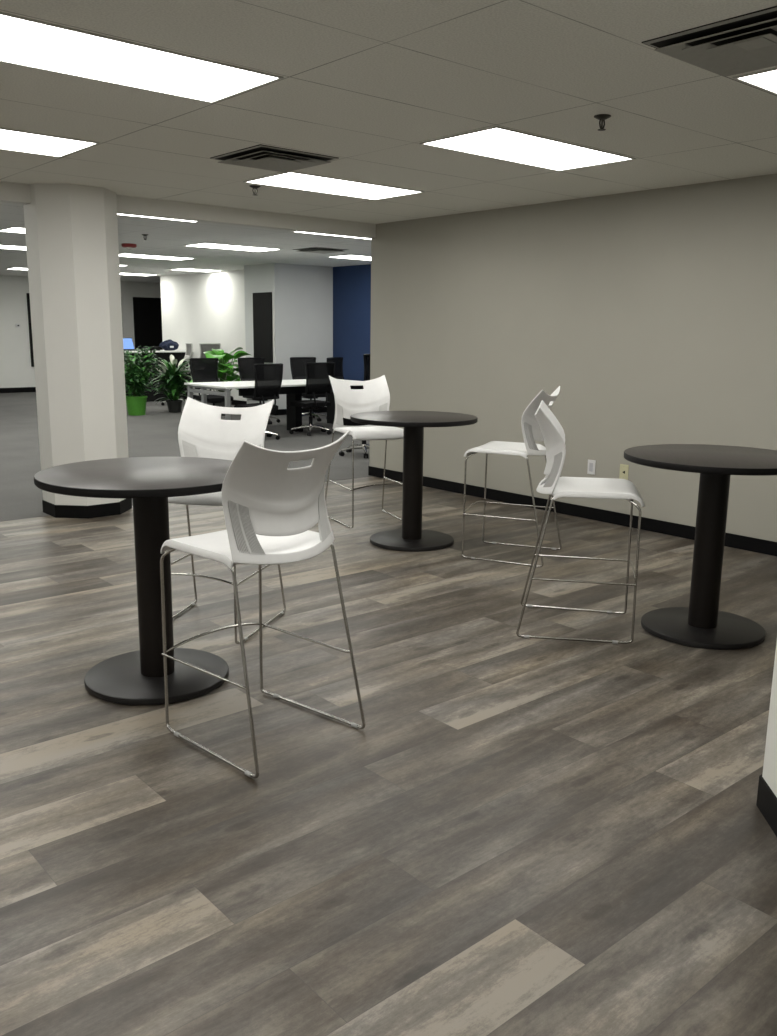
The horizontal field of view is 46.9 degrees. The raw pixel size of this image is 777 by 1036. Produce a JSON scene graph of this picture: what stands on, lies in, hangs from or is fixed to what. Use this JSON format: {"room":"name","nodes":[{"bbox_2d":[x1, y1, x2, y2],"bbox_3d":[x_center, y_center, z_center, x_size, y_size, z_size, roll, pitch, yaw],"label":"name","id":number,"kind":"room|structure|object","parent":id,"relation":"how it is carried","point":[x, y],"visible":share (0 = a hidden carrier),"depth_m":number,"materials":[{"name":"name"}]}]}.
{"room":"office break area","nodes":[
{"label":"office break area","id":0,"kind":"room"},
{"bbox_2d":[23,183,128,505],"bbox_3d":[-2.546,-1.345,7.374,0.650,2.612,0.650,-9,15,-40],"label":"column","id":1,"kind":"structure","parent":0,"point":[71,230],"depth_m":7.09,"materials":[{"name":"white paint"}]},
{"bbox_2d":[42,498,131,518],"bbox_3d":[-2.561,-0.118,7.629,0.667,0.105,0.667,-9,15,-40],"label":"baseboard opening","id":2,"kind":"structure","parent":1,"relation":"attached to","point":[117,508],"depth_m":7.35,"materials":[{"name":"black plastic"}]},
{"bbox_2d":[0,275,160,387],"bbox_3d":[-10.659,-4.034,19.515,16.500,2.740,0.100,-9,15,-40],"label":"wall","id":3,"kind":"structure","parent":0,"point":[16,371],"depth_m":21.12,"materials":[{"name":"paint"}]},
{"bbox_2d":[0,387,35,392],"bbox_3d":[-10.714,-2.730,19.675,16.300,0.120,0.016,-9,15,-40],"label":"baseboard","id":4,"kind":"structure","parent":3,"relation":"attached to","point":[19,389],"depth_m":21.29,"materials":[{"name":"black plastic"}]},
{"bbox_2d":[26,293,33,366],"bbox_3d":[-8.460,-4.457,21.264,0.140,1.710,0.050,-9,15,-40],"label":"wall panel","id":5,"kind":"object","parent":3,"relation":"attached to","point":[27,294],"visible":0.46,"depth_m":21.22,"materials":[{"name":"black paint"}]},
{"bbox_2d":[133,297,162,349],"bbox_3d":[-6.171,-4.533,23.241,0.840,2.310,0.110,-9,15,-40],"label":"door","id":6,"kind":"structure","parent":3,"relation":"in","point":[147,313],"depth_m":23.09,"materials":[{"name":"black paint"}]},
{"bbox_2d":[0,392,369,521],"bbox_3d":[-5.911,-1.489,14.403,16.500,0.052,14.890,-9,15,-40],"label":"floor","id":7,"kind":"structure","parent":0,"point":[154,433],"depth_m":12.18,"materials":[{"name":"grey carpet"}]},
{"bbox_2d":[124,346,161,415],"bbox_3d":[-4.562,-2.466,16.062,0.941,1.224,1.006,7,13,27],"label":"potted plant","id":8,"kind":"object","parent":7,"relation":"on","point":[136,381],"visible":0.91,"depth_m":15.96,"materials":[{"name":"green plant"}]},
{"bbox_2d":[124,350,192,401],"bbox_3d":[-5.509,-3.017,19.034,2.630,1.070,0.770,-9,15,-40],"label":"countertop","id":9,"kind":"structure","parent":7,"relation":"on","point":[179,355],"depth_m":19.15,"materials":[{"name":"white laminate"}]},
{"bbox_2d":[123,338,138,350],"bbox_3d":[-5.407,-3.651,18.811,0.337,0.263,0.380,7,13,28],"label":"laptop","id":10,"kind":"object","parent":9,"relation":"on","point":[128,344],"visible":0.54,"depth_m":18.89,"materials":[{"name":"black plastic"}]},
{"bbox_2d":[145,347,160,350],"bbox_3d":[-5.055,-3.609,19.079,0.360,0.081,0.245,-9,15,-40],"label":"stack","id":11,"kind":"object","parent":9,"relation":"on","point":[152,348],"visible":0.69,"depth_m":19.03,"materials":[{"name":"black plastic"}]},
{"bbox_2d":[124,350,192,352],"bbox_3d":[-5.502,-3.524,18.929,2.630,0.035,0.770,-9,15,-40],"label":"countertop","id":12,"kind":"structure","parent":9,"relation":"on","point":[160,350],"depth_m":19.14,"materials":[{"name":"white laminate"}]},
{"bbox_2d":[159,339,178,350],"bbox_3d":[-4.727,-3.736,19.329,0.313,0.236,0.430,6,13,23],"label":"backpack","id":13,"kind":"object","parent":9,"relation":"on","point":[168,345],"visible":1,"depth_m":19.21,"materials":[{"name":"blue fabric"}]},
{"bbox_2d":[149,355,193,412],"bbox_3d":[-4.018,-2.507,16.698,0.902,1.058,0.920,-2,12,-14],"label":"potted plant","id":14,"kind":"object","parent":7,"relation":"on","point":[174,386],"visible":0.97,"depth_m":16.60,"materials":[{"name":"green plant"}]},
{"bbox_2d":[161,343,192,404],"bbox_3d":[-4.314,-2.923,18.201,0.642,1.250,0.642,-5,13,-25],"label":"office chair","id":15,"kind":"object","parent":7,"relation":"on","point":[189,346],"visible":0.43,"depth_m":18.27,"materials":[{"name":"grey plastic"}]},
{"bbox_2d":[189,343,220,400],"bbox_3d":[-3.840,-2.989,18.544,0.642,1.250,0.642,12,16,43],"label":"office chair","id":16,"kind":"object","parent":7,"relation":"on","point":[204,347],"visible":0.17,"depth_m":18.17,"materials":[{"name":"grey fabric"}]},
{"bbox_2d":[190,358,233,419],"bbox_3d":[-2.796,-2.006,14.320,0.642,1.071,0.643,-9,15,-40],"label":"office chair","id":17,"kind":"object","parent":7,"relation":"on","point":[202,369],"visible":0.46,"depth_m":14.43,"materials":[{"name":"black fabric"}]},
{"bbox_2d":[189,347,251,415],"bbox_3d":[-3.008,-2.453,16.108,1.126,1.217,1.110,6,13,24],"label":"potted plant","id":18,"kind":"object","parent":7,"relation":"on","point":[224,370],"visible":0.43,"depth_m":15.98,"materials":[{"name":"green plant"}]},
{"bbox_2d":[234,363,282,439],"bbox_3d":[-1.867,-1.652,12.671,0.643,1.071,0.642,11,16,42],"label":"office chair","id":19,"kind":"object","parent":7,"relation":"on","point":[268,377],"visible":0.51,"depth_m":12.43,"materials":[{"name":"fabric"}]},
{"bbox_2d":[238,357,279,424],"bbox_3d":[-2.130,-2.115,14.884,0.642,1.071,0.643,-9,15,-38],"label":"office chair","id":20,"kind":"object","parent":7,"relation":"on","point":[245,365],"visible":0.45,"depth_m":14.99,"materials":[{"name":"black fabric"}]},
{"bbox_2d":[184,379,362,431],"bbox_3d":[-1.633,-1.720,13.831,2.700,0.742,1.190,-9,15,-40],"label":"office desk","id":21,"kind":"object","parent":7,"relation":"on","point":[293,389],"visible":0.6,"depth_m":13.38,"materials":[{"name":"white laminate"}]},
{"bbox_2d":[290,357,326,421],"bbox_3d":[-1.341,-2.231,15.488,0.642,1.071,0.643,-7,14,-33],"label":"office chair","id":22,"kind":"object","parent":7,"relation":"on","point":[297,364],"visible":0.34,"depth_m":15.60,"materials":[{"name":"black fabric"}]},
{"bbox_2d":[289,362,334,435],"bbox_3d":[-1.171,-1.800,13.428,0.642,1.071,0.643,-8,15,-36],"label":"office chair","id":23,"kind":"object","parent":7,"relation":"on","point":[318,383],"visible":0.98,"depth_m":13.19,"materials":[{"name":"black fabric"}]},
{"bbox_2d":[327,357,343,379],"bbox_3d":[-0.701,-2.260,15.668,0.643,1.071,0.642,7,13,28],"label":"office chair","id":24,"kind":"object","parent":7,"relation":"on","point":[338,361],"visible":0.19,"depth_m":15.84,"materials":[{"name":"black fabric"}]},
{"bbox_2d":[339,354,369,457],"bbox_3d":[-0.306,-1.411,11.141,0.642,1.261,0.643,-10,16,-42],"label":"office chair","id":25,"kind":"object","parent":7,"relation":"on","point":[366,357],"visible":0.3,"depth_m":10.94,"materials":[{"name":"black fabric"}]},
{"bbox_2d":[0,202,370,282],"bbox_3d":[-5.907,-4.202,13.874,16.500,0.100,14.800,-9,15,-40],"label":"ceiling","id":26,"kind":"structure","parent":0,"point":[164,237],"depth_m":12.73,"materials":[{"name":"tile"}]},
{"bbox_2d":[0,227,24,232],"bbox_3d":[-4.186,-3.596,11.290,1.268,0.018,0.601,-9,15,-40],"label":"recessed light","id":27,"kind":"object","parent":26,"relation":"in","point":[12,229],"visible":0.22,"depth_m":11.02,"materials":[{"name":"white plastic"}]},
{"bbox_2d":[0,245,25,249],"bbox_3d":[-5.851,-4.008,13.176,1.268,0.018,0.601,-9,15,-40],"label":"recessed light","id":28,"kind":"object","parent":26,"relation":"in","point":[1,246],"visible":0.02,"depth_m":13.38,"materials":[{"name":"white plastic"}]},
{"bbox_2d":[8,267,27,269],"bbox_3d":[-7.172,-5.136,18.523,1.268,0.018,0.601,-9,15,-40],"label":"recessed light","id":29,"kind":"object","parent":26,"relation":"in","point":[15,268],"visible":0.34,"depth_m":18.16,"materials":[{"name":"white plastic"}]},
{"bbox_2d":[121,243,136,248],"bbox_3d":[-3.660,-3.830,12.639,0.210,0.072,0.210,-9,15,-40],"label":"exit sign","id":30,"kind":"object","parent":26,"relation":"attached to","point":[125,245],"visible":1,"depth_m":12.56,"materials":[{"name":"red plastic"}]},
{"bbox_2d":[120,273,153,275],"bbox_3d":[-5.579,-5.348,19.641,0.868,0.018,0.601,-9,15,-40],"label":"recessed light","id":31,"kind":"object","parent":26,"relation":"in","point":[120,273],"visible":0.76,"depth_m":19.66,"materials":[{"name":"white plastic"}]},
{"bbox_2d":[117,214,196,221],"bbox_3d":[-2.435,-3.162,9.308,1.268,0.018,0.601,-9,15,-40],"label":"recessed light","id":32,"kind":"object","parent":26,"relation":"in","point":[117,214],"visible":0.16,"depth_m":9.63,"materials":[{"name":"white plastic"}]},
{"bbox_2d":[119,253,195,259],"bbox_3d":[-3.906,-4.327,14.825,1.268,0.018,0.601,-9,15,-40],"label":"recessed light","id":33,"kind":"object","parent":26,"relation":"in","point":[122,254],"visible":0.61,"depth_m":14.82,"materials":[{"name":"white plastic"}]},
{"bbox_2d":[170,268,221,271],"bbox_3d":[-3.859,-4.985,17.994,0.868,0.018,0.601,-9,15,-40],"label":"recessed light","id":34,"kind":"object","parent":26,"relation":"in","point":[181,269],"visible":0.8,"depth_m":18.02,"materials":[{"name":"white plastic"}]},
{"bbox_2d":[175,269,215,271],"bbox_3d":[-3.859,-4.985,17.994,0.840,0.013,0.573,-9,15,-40],"label":"diffuser","id":35,"kind":"object","parent":34,"relation":"attached to","point":[198,270],"depth_m":18.05,"materials":[{"name":"white plastic"}]},
{"bbox_2d":[184,243,281,251],"bbox_3d":[-2.240,-3.914,12.939,1.268,0.018,0.601,-9,15,-40],"label":"recessed light","id":36,"kind":"object","parent":26,"relation":"in","point":[205,245],"visible":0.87,"depth_m":12.92,"materials":[{"name":"white plastic"}]},
{"bbox_2d":[293,247,345,253],"bbox_3d":[-0.996,-3.920,13.122,0.585,0.030,0.585,-9,15,-40],"label":"ceiling vent","id":37,"kind":"object","parent":26,"relation":"in","point":[321,250],"visible":1,"depth_m":13.04,"materials":[{"name":"metal"}]},
{"bbox_2d":[292,231,370,239],"bbox_3d":[-0.489,-3.481,10.957,1.268,0.018,0.601,-9,15,-40],"label":"recessed light","id":38,"kind":"object","parent":26,"relation":"in","point":[292,231],"visible":0.16,"depth_m":11.14,"materials":[{"name":"white plastic"}]},
{"bbox_2d":[331,255,370,260],"bbox_3d":[-0.310,-4.230,14.575,1.268,0.018,0.601,-9,15,-40],"label":"recessed light","id":39,"kind":"object","parent":26,"relation":"in","point":[358,257],"visible":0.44,"depth_m":14.41,"materials":[{"name":"white plastic"}]},
{"bbox_2d":[0,182,375,238],"bbox_3d":[-3.676,-2.533,6.150,9.552,0.490,0.120,-9,15,-40],"label":"wall header","id":40,"kind":"structure","parent":0,"point":[15,193],"depth_m":7.98,"materials":[{"name":"white paint"}]},
{"bbox_2d":[160,269,246,400],"bbox_3d":[-3.568,-3.827,18.942,0.350,2.740,4.520,-9,15,-40],"label":"wall","id":41,"kind":"structure","parent":0,"point":[207,307],"depth_m":18.90,"materials":[{"name":"paint"}]},
{"bbox_2d":[193,395,246,404],"bbox_3d":[-3.738,-2.521,19.111,0.016,0.110,4.470,-9,15,-40],"label":"baseboard","id":42,"kind":"structure","parent":41,"relation":"attached to","point":[235,402],"depth_m":18.39,"materials":[{"name":"black plastic"}]},
{"bbox_2d":[244,263,332,408],"bbox_3d":[-1.870,-3.377,16.877,1.300,2.740,1.000,-9,15,-40],"label":"wall","id":43,"kind":"structure","parent":0,"point":[302,295],"depth_m":16.40,"materials":[{"name":"grey paint"}]},
{"bbox_2d":[253,292,272,362],"bbox_3d":[-2.292,-3.471,16.321,0.032,1.240,0.600,-9,15,-40],"label":"wall panel","id":44,"kind":"object","parent":43,"relation":"attached to","point":[262,302],"visible":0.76,"depth_m":16.28,"materials":[{"name":"black paint"}]},
{"bbox_2d":[276,407,326,414],"bbox_3d":[-1.564,-2.006,16.761,1.305,0.110,0.016,-9,15,-40],"label":"baseboard","id":45,"kind":"structure","parent":43,"relation":"attached to","point":[321,410],"depth_m":16.77,"materials":[{"name":"black plastic"}]},
{"bbox_2d":[333,264,370,380],"bbox_3d":[0.791,-2.939,14.928,0.120,2.740,8.000,-9,15,-40],"label":"wall","id":46,"kind":"structure","parent":0,"point":[351,284],"depth_m":16.43,"materials":[{"name":"blue paint"}]},
{"bbox_2d":[0,476,776,1035],"bbox_3d":[-0.493,0.934,2.953,9.412,0.001,9.910,-9,15,-40],"label":"floor","id":47,"kind":"structure","parent":0,"point":[517,836],"depth_m":3.01,"materials":[{"name":"grey wood"}]},
{"bbox_2d":[34,457,231,704],"bbox_3d":[-1.021,0.256,3.895,0.914,0.930,0.914,-9,15,-40],"label":"round table","id":48,"kind":"object","parent":47,"relation":"on","point":[135,677],"visible":0.89,"depth_m":3.82,"materials":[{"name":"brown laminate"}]},
{"bbox_2d":[168,397,285,643],"bbox_3d":[-0.900,-0.013,4.607,0.552,1.170,0.598,4,12,15],"label":"bar stool","id":49,"kind":"object","parent":47,"relation":"on","point":[202,432],"visible":0.45,"depth_m":4.71,"materials":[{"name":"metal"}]},
{"bbox_2d":[182,440,197,456],"bbox_3d":[-1.030,-0.324,4.748,0.125,0.195,0.044,-2,12,-15],"label":"grille","id":50,"kind":"object","parent":49,"relation":"attached to","point":[189,447],"depth_m":4.72,"materials":[{"name":"white plastic"}]},
{"bbox_2d":[160,430,364,777],"bbox_3d":[-0.486,0.252,3.355,0.598,1.170,0.552,11,15,40],"label":"bar stool","id":51,"kind":"object","parent":47,"relation":"on","point":[270,508],"visible":1,"depth_m":3.14,"materials":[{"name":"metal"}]},
{"bbox_2d":[228,500,265,554],"bbox_3d":[-0.485,0.033,3.063,0.125,0.195,0.044,-3,12,-18],"label":"grille","id":52,"kind":"object","parent":51,"relation":"attached to","point":[246,518],"depth_m":3.06,"materials":[{"name":"white plastic"}]},
{"bbox_2d":[318,485,330,541],"bbox_3d":[-0.243,-0.020,3.331,0.044,0.195,0.125,3,12,11],"label":"grille","id":53,"kind":"object","parent":51,"relation":"attached to","point":[324,535],"depth_m":3.33,"materials":[{"name":"white plastic"}]},
{"bbox_2d":[325,375,402,527],"bbox_3d":[-0.170,-0.555,7.258,0.552,1.170,0.598,-5,13,-24],"label":"bar stool","id":54,"kind":"object","parent":47,"relation":"on","point":[375,395],"visible":0.87,"depth_m":7.31,"materials":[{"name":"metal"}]},
{"bbox_2d":[336,404,343,425],"bbox_3d":[-0.398,-0.841,7.270,0.044,0.195,0.125,9,14,35],"label":"grille","id":55,"kind":"object","parent":54,"relation":"attached to","point":[339,407],"depth_m":7.26,"materials":[{"name":"white plastic"}]},
{"bbox_2d":[379,403,387,410],"bbox_3d":[-0.066,-0.867,7.418,0.125,0.195,0.044,2,12,6],"label":"grille","id":56,"kind":"object","parent":54,"relation":"attached to","point":[382,406],"depth_m":7.38,"materials":[{"name":"white plastic"}]},
{"bbox_2d":[350,411,477,551],"bbox_3d":[0.177,-0.279,6.539,0.914,0.930,0.914,8,14,31],"label":"round table","id":57,"kind":"object","parent":47,"relation":"on","point":[411,538],"visible":1,"depth_m":6.46,"materials":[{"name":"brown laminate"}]},
{"bbox_2d":[462,386,561,566],"bbox_3d":[0.865,-0.317,6.174,0.598,1.170,0.552,6,13,23],"label":"bar stool","id":58,"kind":"object","parent":47,"relation":"on","point":[531,431],"visible":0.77,"depth_m":5.99,"materials":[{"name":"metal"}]},
{"bbox_2d":[524,422,538,450],"bbox_3d":[0.942,-0.538,5.893,0.125,0.195,0.044,-8,15,-36],"label":"grille","id":59,"kind":"object","parent":58,"relation":"attached to","point":[530,428],"depth_m":5.89,"materials":[{"name":"white plastic"}]},
{"bbox_2d":[516,400,644,643],"bbox_3d":[1.002,-0.001,4.659,0.598,1.170,0.552,3,12,10],"label":"bar stool","id":60,"kind":"object","parent":47,"relation":"on","point":[552,431],"visible":1,"depth_m":4.50,"materials":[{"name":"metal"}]},
{"bbox_2d":[543,451,562,486],"bbox_3d":[0.820,-0.241,4.457,0.093,0.195,0.092,3,12,10],"label":"grille","id":61,"kind":"object","parent":60,"relation":"attached to","point":[556,457],"depth_m":4.44,"materials":[{"name":"white plastic"}]},
{"bbox_2d":[624,444,776,649],"bbox_3d":[1.660,0.136,4.636,0.914,0.930,0.914,4,12,14],"label":"round table","id":62,"kind":"object","parent":47,"relation":"on","point":[701,624],"visible":1,"depth_m":4.57,"materials":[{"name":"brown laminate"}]},
{"bbox_2d":[0,0,776,223],"bbox_3d":[-0.404,-1.661,2.457,9.552,0.100,9.900,-9,15,-40],"label":"ceiling","id":63,"kind":"structure","parent":0,"point":[364,83],"depth_m":4.30,"materials":[{"name":"tile"}]},
{"bbox_2d":[0,128,99,157],"bbox_3d":[-2.378,-2.185,5.092,1.266,0.018,0.601,-9,15,-40],"label":"recessed light","id":64,"kind":"object","parent":63,"relation":"in","point":[10,139],"visible":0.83,"depth_m":5.31,"materials":[{"name":"white plastic"}]},
{"bbox_2d":[0,12,282,102],"bbox_3d":[-1.128,-1.875,3.677,1.266,0.018,0.601,-9,15,-40],"label":"recessed light","id":65,"kind":"object","parent":63,"relation":"in","point":[26,42],"visible":0.88,"depth_m":3.68,"materials":[{"name":"white plastic"}]},
{"bbox_2d":[249,185,260,195],"bbox_3d":[-1.013,-2.485,6.801,0.085,0.068,0.085,-9,15,-40],"label":"sprinkler head","id":66,"kind":"object","parent":63,"relation":"attached to","point":[255,187],"visible":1,"depth_m":6.79},
{"bbox_2d":[210,144,338,171],"bbox_3d":[-0.724,-2.268,5.673,0.585,0.030,0.585,-9,15,-40],"label":"ceiling vent","id":67,"kind":"object","parent":63,"relation":"in","point":[260,156],"visible":1,"depth_m":5.65,"materials":[{"name":"metal"}]},
{"bbox_2d":[243,171,424,199],"bbox_3d":[-0.394,-2.510,6.773,1.266,0.018,0.601,-9,15,-40],"label":"recessed light","id":68,"kind":"object","parent":63,"relation":"in","point":[291,180],"visible":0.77,"depth_m":6.73,"materials":[{"name":"white plastic"}]},
{"bbox_2d":[420,126,635,170],"bbox_3d":[0.855,-2.200,5.358,1.266,0.018,0.601,-9,15,-40],"label":"recessed light","id":69,"kind":"object","parent":63,"relation":"in","point":[500,143],"visible":0.84,"depth_m":5.30,"materials":[{"name":"white plastic"}]},
{"bbox_2d":[594,114,610,130],"bbox_3d":[1.071,-1.979,4.491,0.085,0.068,0.085,-9,15,-40],"label":"sprinkler head","id":70,"kind":"object","parent":63,"relation":"attached to","point":[601,117],"visible":1,"depth_m":4.48},
{"bbox_2d":[642,6,776,76],"bbox_3d":[1.357,-1.752,3.316,0.585,0.030,0.585,-9,15,-40],"label":"ceiling vent","id":71,"kind":"object","parent":63,"relation":"in","point":[747,42],"visible":1,"depth_m":3.33,"materials":[{"name":"metal"}]},
{"bbox_2d":[733,68,776,94],"bbox_3d":[2.129,-1.895,3.966,1.266,0.018,0.601,-9,15,-40],"label":"recessed light","id":72,"kind":"object","parent":63,"relation":"in","point":[766,80],"visible":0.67,"depth_m":3.80,"materials":[{"name":"white plastic"}]},
{"bbox_2d":[369,174,776,541],"bbox_3d":[3.119,-0.957,5.771,0.140,2.642,9.970,-9,15,-40],"label":"wall","id":73,"kind":"structure","parent":0,"point":[652,313],"depth_m":7.27,"materials":[{"name":"beige paint"}]},
{"bbox_2d":[368,466,776,555],"bbox_3d":[3.045,0.295,5.984,0.011,0.102,9.978,-9,15,-40],"label":"baseboard","id":74,"kind":"structure","parent":73,"relation":"attached to","point":[752,544],"depth_m":7.50,"materials":[{"name":"black plastic"}]},
{"bbox_2d":[587,459,595,474],"bbox_3d":[1.687,-0.423,7.447,0.010,0.120,0.074,-9,15,-40],"label":"wall outlet","id":75,"kind":"object","parent":73,"relation":"attached to","point":[591,463],"visible":1,"depth_m":7.44,"materials":[{"name":"white plastic"}]},
{"bbox_2d":[589,463,592,471],"bbox_3d":[1.684,-0.423,7.446,0.004,0.072,0.036,-9,15,-40],"label":"socket","id":76,"kind":"object","parent":75,"relation":"attached to","point":[590,464],"depth_m":7.44,"materials":[{"name":"white plastic"}]},
{"bbox_2d":[619,464,628,479],"bbox_3d":[1.894,-0.369,7.210,0.013,0.124,0.080,-9,15,-40],"label":"phone jack","id":77,"kind":"object","parent":73,"relation":"attached to","point":[624,469],"visible":0.83,"depth_m":7.21,"materials":[{"name":"beige plastic"}]},
{"bbox_2d":[762,641,776,796],"bbox_3d":[1.558,-0.290,2.545,0.650,2.612,0.650,-9,15,-40],"label":"column","id":78,"kind":"structure","parent":0,"point":[769,774],"depth_m":2.86,"materials":[{"name":"white paint"}]},
{"bbox_2d":[756,774,776,836],"bbox_3d":[1.542,0.937,2.800,0.667,0.105,0.667,-9,15,-40],"label":"baseboard","id":79,"kind":"structure","parent":78,"relation":"attached to","point":[766,803],"depth_m":2.87,"materials":[{"name":"black plastic"}]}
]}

